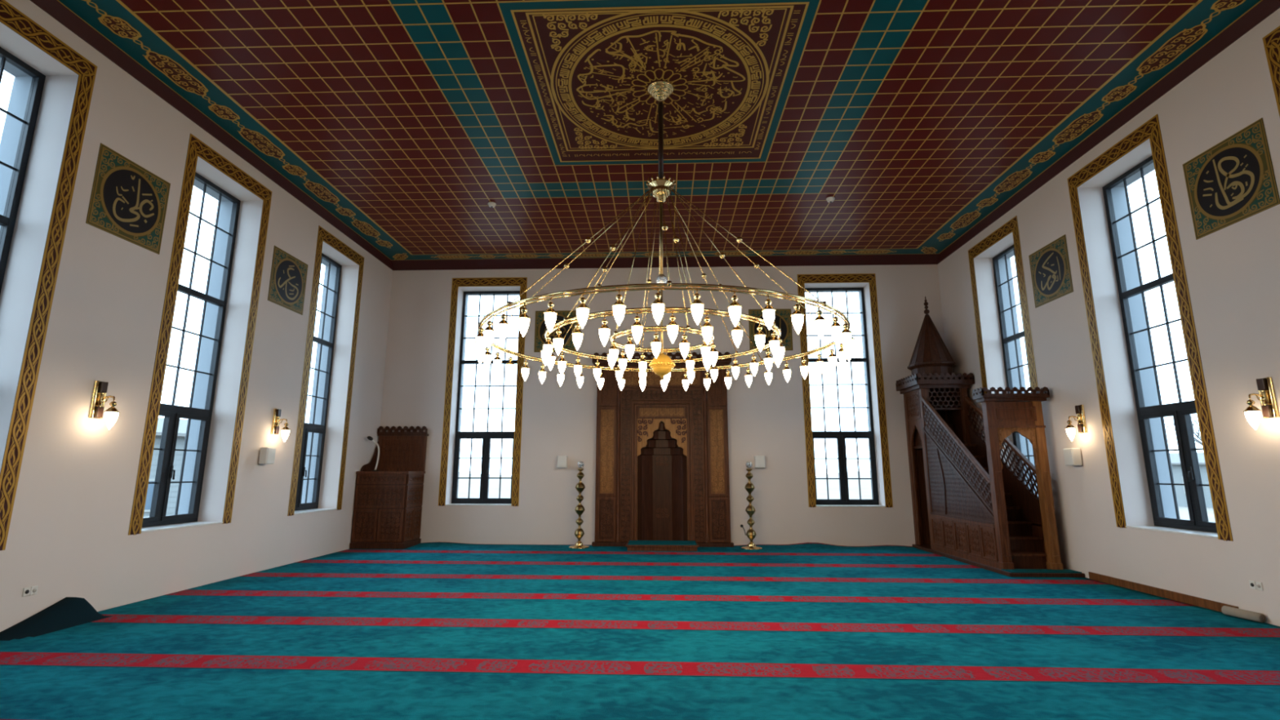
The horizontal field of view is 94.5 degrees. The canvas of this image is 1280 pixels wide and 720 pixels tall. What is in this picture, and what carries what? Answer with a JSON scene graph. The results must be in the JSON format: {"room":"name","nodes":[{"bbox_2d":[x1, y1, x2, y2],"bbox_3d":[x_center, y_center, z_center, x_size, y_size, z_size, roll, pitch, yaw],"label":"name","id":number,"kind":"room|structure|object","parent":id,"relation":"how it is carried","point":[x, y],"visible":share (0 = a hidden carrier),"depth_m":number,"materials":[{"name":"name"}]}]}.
{"room":"mosque","nodes":[
{"label":"mosque","id":0,"kind":"room"},
{"bbox_2d":[0,0,392,631],"bbox_3d":[-6.255,-0.407,5.682,0.700,6.380,16.152,0,-11,2],"label":"wall","id":1,"kind":"structure","parent":0,"point":[68,535],"depth_m":6.89,"materials":[{"name":"paint"}]},
{"bbox_2d":[22,585,38,596],"bbox_3d":[-5.882,2.231,5.707,0.014,0.080,0.132,0,-11,2],"label":"power socket","id":2,"kind":"object","parent":1,"relation":"attached to","point":[32,590],"visible":1,"depth_m":5.70,"materials":[{"name":"white plastic"}]},
{"bbox_2d":[0,0,97,551],"bbox_3d":[-6.136,-0.856,5.155,0.442,5.043,1.640,0,-11,2],"label":"window","id":3,"kind":"structure","parent":1,"relation":"in","point":[11,17],"depth_m":5.89,"materials":[{"name":"black metal"}]},
{"bbox_2d":[88,380,119,429],"bbox_3d":[-5.748,0.489,6.385,0.252,0.523,0.136,0,-11,2],"label":"wall sconce","id":4,"kind":"object","parent":1,"relation":"attached to","point":[96,408],"visible":1,"depth_m":6.36,"materials":[{"name":"gold metal"}]},
{"bbox_2d":[85,142,170,254],"bbox_3d":[-5.865,-1.826,6.824,0.012,0.930,0.930,0,-11,2],"label":"calligraphy panel","id":5,"kind":"object","parent":1,"relation":"attached to","point":[128,202],"visible":1,"depth_m":6.78,"materials":[{"name":"gold metal"}]},
{"bbox_2d":[128,133,272,535],"bbox_3d":[-6.028,-0.316,8.033,0.442,5.043,1.640,0,-11,2],"label":"window","id":6,"kind":"structure","parent":1,"relation":"in","point":[157,520],"depth_m":8.06,"materials":[{"name":"black metal"}]},
{"bbox_2d":[30,0,393,270],"bbox_3d":[-5.869,-3.496,6.094,0.075,0.144,15.052,0,-11,2],"label":"trim","id":7,"kind":"structure","parent":1,"relation":"attached to","point":[54,8],"depth_m":7.53,"materials":[{"name":"brown wood"}]},
{"bbox_2d":[258,447,275,464],"bbox_3d":[-5.698,1.462,9.031,0.149,0.250,0.200,0,-11,2],"label":"wall speaker","id":8,"kind":"object","parent":1,"relation":"attached to","point":[267,455],"visible":1,"depth_m":8.95,"materials":[{"name":"white plastic"}]},
{"bbox_2d":[266,448,275,462],"bbox_3d":[-5.629,1.462,9.028,0.011,0.220,0.176,0,-11,2],"label":"grille","id":9,"kind":"object","parent":8,"relation":"attached to","point":[271,452],"depth_m":9.02,"materials":[{"name":"white plastic"}]},
{"bbox_2d":[271,408,290,441],"bbox_3d":[-5.638,1.030,9.323,0.252,0.523,0.136,0,-11,2],"label":"wall sconce","id":10,"kind":"object","parent":1,"relation":"attached to","point":[277,412],"visible":1,"depth_m":9.29,"materials":[{"name":"gold metal"}]},
{"bbox_2d":[267,245,308,315],"bbox_3d":[-5.757,-1.286,9.701,0.012,0.900,0.900,0,-11,2],"label":"calligraphy panel","id":11,"kind":"object","parent":1,"relation":"attached to","point":[288,277],"visible":1,"depth_m":9.66,"materials":[{"name":"gold metal"}]},
{"bbox_2d":[287,225,364,515],"bbox_3d":[-5.920,0.224,10.911,0.442,5.043,1.640,0,-11,2],"label":"window","id":12,"kind":"structure","parent":1,"relation":"in","point":[295,507],"depth_m":11.11,"materials":[{"name":"black metal"}]},
{"bbox_2d":[57,0,1262,260],"bbox_3d":[0.200,-3.674,6.053,13.800,0.205,16.352,0,-11,2],"label":"ceiling","id":13,"kind":"structure","parent":0,"point":[402,120],"depth_m":7.49,"materials":[{"name":"red paint"}]},
{"bbox_2d":[488,201,496,207],"bbox_3d":[-2.608,-2.722,10.413,0.144,0.069,0.142,0,-11,2],"label":"smoke detector","id":14,"kind":"object","parent":13,"relation":"attached to","point":[491,204],"visible":1,"depth_m":10.37,"materials":[{"name":"white plastic"}]},
{"bbox_2d":[472,80,855,391],"bbox_3d":[0.250,-1.570,6.954,4.100,3.610,4.100,-7,-13,34],"label":"chandelier","id":15,"kind":"object","parent":13,"relation":"hanging from","point":[660,188],"visible":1,"depth_m":6.27,"materials":[{"name":"gold metal"}]},
{"bbox_2d":[826,196,835,202],"bbox_3d":[3.288,-2.755,10.198,0.144,0.069,0.142,0,-11,2],"label":"smoke detector","id":16,"kind":"object","parent":13,"relation":"attached to","point":[830,199],"visible":1,"depth_m":10.16,"materials":[{"name":"white plastic"}]},
{"bbox_2d":[379,264,945,546],"bbox_3d":[0.472,0.981,13.036,12.195,6.380,0.700,0,-11,2],"label":"wall","id":17,"kind":"structure","parent":0,"point":[764,419],"depth_m":12.72,"materials":[{"name":"paint"}]},
{"bbox_2d":[438,277,527,506],"bbox_3d":[-3.390,0.648,13.100,1.710,5.022,0.442,0,-11,2],"label":"window","id":18,"kind":"structure","parent":17,"relation":"in","point":[486,437],"depth_m":13.02,"materials":[{"name":"brown"}]},
{"bbox_2d":[533,310,577,352],"bbox_3d":[-1.860,-0.635,13.064,0.940,0.940,0.012,0,-11,2],"label":"calligraphy panel","id":19,"kind":"object","parent":17,"relation":"attached to","point":[540,327],"visible":0.59,"depth_m":13.07,"materials":[{"name":"gold metal"}]},
{"bbox_2d":[556,455,567,467],"bbox_3d":[-1.636,2.142,12.465,0.200,0.250,0.149,0,-11,2],"label":"wall speaker","id":20,"kind":"object","parent":17,"relation":"attached to","point":[562,460],"visible":1,"depth_m":12.39,"materials":[{"name":"grey plastic"}]},
{"bbox_2d":[391,253,938,270],"bbox_3d":[0.458,-2.167,13.133,12.195,0.144,0.270,0,-11,2],"label":"trim","id":21,"kind":"structure","parent":17,"relation":"attached to","point":[906,259],"depth_m":13.12,"materials":[{"name":"brown wood"}]},
{"bbox_2d":[754,455,764,467],"bbox_3d":[2.491,2.120,12.315,0.200,0.250,0.149,0,-11,2],"label":"wall speaker","id":22,"kind":"object","parent":17,"relation":"attached to","point":[759,460],"visible":1,"depth_m":12.25,"materials":[{"name":"grey plastic"}]},
{"bbox_2d":[748,308,792,351],"bbox_3d":[2.847,-0.661,12.893,0.930,0.930,0.012,0,-11,2],"label":"calligraphy panel","id":23,"kind":"object","parent":17,"relation":"attached to","point":[783,318],"visible":0.62,"depth_m":12.89,"materials":[{"name":"gold metal"}]},
{"bbox_2d":[796,273,893,507],"bbox_3d":[4.340,0.605,12.818,1.710,5.022,0.442,0,-11,2],"label":"window","id":24,"kind":"structure","parent":17,"relation":"in","point":[844,500],"depth_m":12.73,"materials":[{"name":"black metal"}]},
{"bbox_2d":[937,8,1279,626],"bbox_3d":[6.631,-0.479,5.213,0.700,6.380,16.152,0,-11,2],"label":"wall","id":25,"kind":"structure","parent":0,"point":[1233,272],"depth_m":7.76,"materials":[{"name":"paint"}]},
{"bbox_2d":[968,215,1039,497],"bbox_3d":[6.684,0.154,10.452,0.442,5.043,1.640,0,-11,2],"label":"window","id":26,"kind":"structure","parent":25,"relation":"in","point":[1011,226],"depth_m":10.88,"materials":[{"name":"black metal"}]},
{"bbox_2d":[1028,234,1073,308],"bbox_3d":[6.417,-1.368,9.261,0.012,0.900,0.900,0,-11,2],"label":"calligraphy panel","id":27,"kind":"object","parent":25,"relation":"attached to","point":[1050,266],"visible":1,"depth_m":9.22,"materials":[{"name":"gold metal"}]},
{"bbox_2d":[1062,448,1082,465],"bbox_3d":[6.343,1.419,8.660,0.149,0.250,0.200,0,-11,2],"label":"wall speaker","id":28,"kind":"object","parent":25,"relation":"attached to","point":[1072,456],"visible":1,"depth_m":8.58,"materials":[{"name":"grey plastic"}]},
{"bbox_2d":[1062,448,1073,464],"bbox_3d":[6.274,1.419,8.662,0.011,0.220,0.176,0,-11,2],"label":"grille","id":29,"kind":"object","parent":28,"relation":"attached to","point":[1068,453],"depth_m":8.64,"materials":[{"name":"white plastic"}]},
{"bbox_2d":[1065,404,1087,440],"bbox_3d":[6.284,0.913,8.563,0.252,0.523,0.136,0,-11,2],"label":"wall sconce","id":30,"kind":"object","parent":25,"relation":"attached to","point":[1082,424],"visible":1,"depth_m":8.53,"materials":[{"name":"gold metal"}]},
{"bbox_2d":[937,0,1279,264],"bbox_3d":[6.243,-3.563,5.654,0.075,0.144,15.052,0,-11,2],"label":"trim","id":31,"kind":"structure","parent":25,"relation":"attached to","point":[1264,8],"depth_m":7.48,"materials":[{"name":"brown wood"}]},
{"bbox_2d":[1066,114,1233,541],"bbox_3d":[6.577,-0.385,7.574,0.442,5.043,1.640,0,-11,2],"label":"window","id":32,"kind":"structure","parent":25,"relation":"in","point":[1198,525],"depth_m":7.58,"materials":[{"name":"black metal"}]},
{"bbox_2d":[1088,571,1239,612],"bbox_3d":[6.366,2.872,7.337,0.022,0.115,2.220,0,-11,2],"label":"baseboard","id":33,"kind":"structure","parent":25,"relation":"attached to","point":[1206,603],"depth_m":7.20,"materials":[{"name":"brown wood"}]},
{"bbox_2d":[1182,117,1279,239],"bbox_3d":[6.309,-1.909,6.353,0.012,0.930,0.930,0,-11,2],"label":"calligraphy panel","id":34,"kind":"object","parent":25,"relation":"attached to","point":[1233,181],"visible":1,"depth_m":6.29,"materials":[{"name":"gold metal"}]},
{"bbox_2d":[1248,580,1263,591],"bbox_3d":[6.321,2.315,6.069,0.014,0.080,0.132,0,-11,2],"label":"power socket","id":35,"kind":"object","parent":25,"relation":"attached to","point":[1253,584],"visible":1,"depth_m":6.06,"materials":[{"name":"white plastic"}]},
{"bbox_2d":[1243,377,1279,430],"bbox_3d":[6.186,0.439,5.927,0.252,0.523,0.136,0,-11,2],"label":"wall sconce","id":36,"kind":"object","parent":25,"relation":"attached to","point":[1268,400],"visible":1,"depth_m":5.90,"materials":[{"name":"gold metal"}]},
{"bbox_2d":[1262,26,1279,116],"bbox_3d":[6.469,-0.925,4.696,0.442,5.043,1.640,0,-11,2],"label":"window","id":37,"kind":"structure","parent":25,"relation":"in","point":[1271,41],"depth_m":5.85,"materials":[{"name":"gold metal"}]},
{"bbox_3d":[0.179,2.554,4.733,12.195,0.225,15.052,0,-11,2],"label":"floor","id":38,"kind":"structure","parent":0,"visible":0},
{"bbox_2d":[0,542,1279,719],"bbox_3d":[0.179,2.318,4.780,12.175,0.243,15.037,0,-11,2],"label":"carpet","id":39,"kind":"object","parent":38,"relation":"on","point":[429,630],"visible":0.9,"depth_m":5.17,"materials":[{"name":"blue carpet"}]},
{"bbox_2d":[349,426,428,549],"bbox_3d":[-5.106,2.555,12.140,1.075,2.440,0.875,0,-11,2],"label":"lectern","id":40,"kind":"object","parent":39,"relation":"on","point":[388,507],"visible":0.99,"depth_m":11.75,"materials":[{"name":"brown wood"}]},
{"bbox_2d":[367,435,379,471],"bbox_3d":[-5.446,1.913,12.079,0.273,0.709,0.156,0,-11,2],"label":"microphone","id":41,"kind":"object","parent":40,"relation":"on","point":[369,437],"visible":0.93,"depth_m":12.07,"materials":[{"name":"black plastic"}]},
{"bbox_2d":[568,461,589,548],"bbox_3d":[-1.211,2.898,11.923,0.410,1.695,0.410,0,-11,2],"label":"candlestick","id":42,"kind":"object","parent":39,"relation":"on","point":[579,533],"visible":1,"depth_m":11.85,"materials":[{"name":"gold metal"}]},
{"bbox_2d":[626,540,698,551],"bbox_3d":[0.436,3.631,11.561,1.390,0.125,0.660,0,-11,2],"label":"wooden step","id":43,"kind":"structure","parent":39,"relation":"on","point":[633,545],"depth_m":11.27,"materials":[{"name":"brown wood"}]},
{"bbox_2d":[591,351,733,546],"bbox_3d":[0.465,1.841,12.496,2.960,3.990,0.540,0,-11,2],"label":"niche","id":44,"kind":"object","parent":39,"relation":"on","point":[661,490],"visible":0.98,"depth_m":12.39,"materials":[{"name":"brown wood"}]},
{"bbox_2d":[640,422,684,454],"bbox_3d":[0.468,1.682,12.597,1.030,0.660,0.400,0,-11,2],"label":"hood","id":45,"kind":"object","parent":44,"relation":"attached to","point":[661,442],"depth_m":12.47,"materials":[{"name":"brown wood"}]},
{"bbox_2d":[741,461,762,550],"bbox_3d":[2.201,2.880,11.799,0.410,1.695,0.410,0,-11,2],"label":"candlestick","id":46,"kind":"object","parent":39,"relation":"on","point":[749,487],"visible":1,"depth_m":11.72,"materials":[{"name":"gold metal"}]},
{"bbox_2d":[895,296,1084,577],"bbox_3d":[5.923,0.941,10.700,1.110,5.110,3.460,0,-11,2],"label":"pulpit","id":47,"kind":"object","parent":39,"relation":"on","point":[970,506],"visible":1,"depth_m":9.97,"materials":[{"name":"brown wood"}]},
{"bbox_2d":[1221,605,1266,622],"bbox_3d":[6.247,2.630,6.117,0.089,0.092,0.361,1,-11,-6],"label":"roll","id":48,"kind":"object","parent":39,"relation":"on","point":[1244,614],"visible":1,"depth_m":6.08,"materials":[{"name":"beige fabric"}]},
{"label":"outside","id":49,"kind":"structure","parent":0,"visible":0},
{"bbox_2d":[457,480,1215,522],"bbox_3d":[3.671,21.424,97.657,440.000,0.100,320.000,0,-11,2],"label":"ground","id":50,"kind":"structure","parent":49,"point":[463,486],"depth_m":88.89,"materials":[{"name":"white"}]},
{"bbox_2d":[143,417,187,516],"bbox_3d":[-25.916,5.640,29.438,8.200,5.700,23.000,-7,-13,33],"label":"house","id":51,"kind":"structure","parent":50,"relation":"on","point":[173,491],"depth_m":28.26,"materials":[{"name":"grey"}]},
{"bbox_2d":[458,471,511,481],"bbox_3d":[-62.905,37.124,190.667,160.000,3.358,39.600,0,-11,2],"label":"hill","id":52,"kind":"structure","parent":50,"relation":"on","point":[461,474],"depth_m":177.88,"materials":[{"name":"white"}]},
{"bbox_2d":[815,471,871,480],"bbox_3d":[77.735,40.025,205.223,180.000,3.383,39.600,0,-11,2],"label":"hill","id":53,"kind":"structure","parent":50,"relation":"on","point":[863,474],"depth_m":193.68,"materials":[{"name":"white"}]},
{"bbox_2d":[1164,414,1202,445],"bbox_3d":[23.459,4.344,23.223,2.324,6.106,4.491,2,-11,-9],"label":"bare tree","id":54,"kind":"object","parent":50,"relation":"on","point":[1197,441],"visible":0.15,"depth_m":24.34,"materials":[{"name":"grey plant"}]},
{"bbox_2d":[1169,452,1213,507],"bbox_3d":[53.875,9.933,49.063,8.200,4.700,19.000,8,-13,-35],"label":"house","id":55,"kind":"structure","parent":50,"relation":"on","point":[1175,457],"depth_m":51.73,"materials":[{"name":"grey"}]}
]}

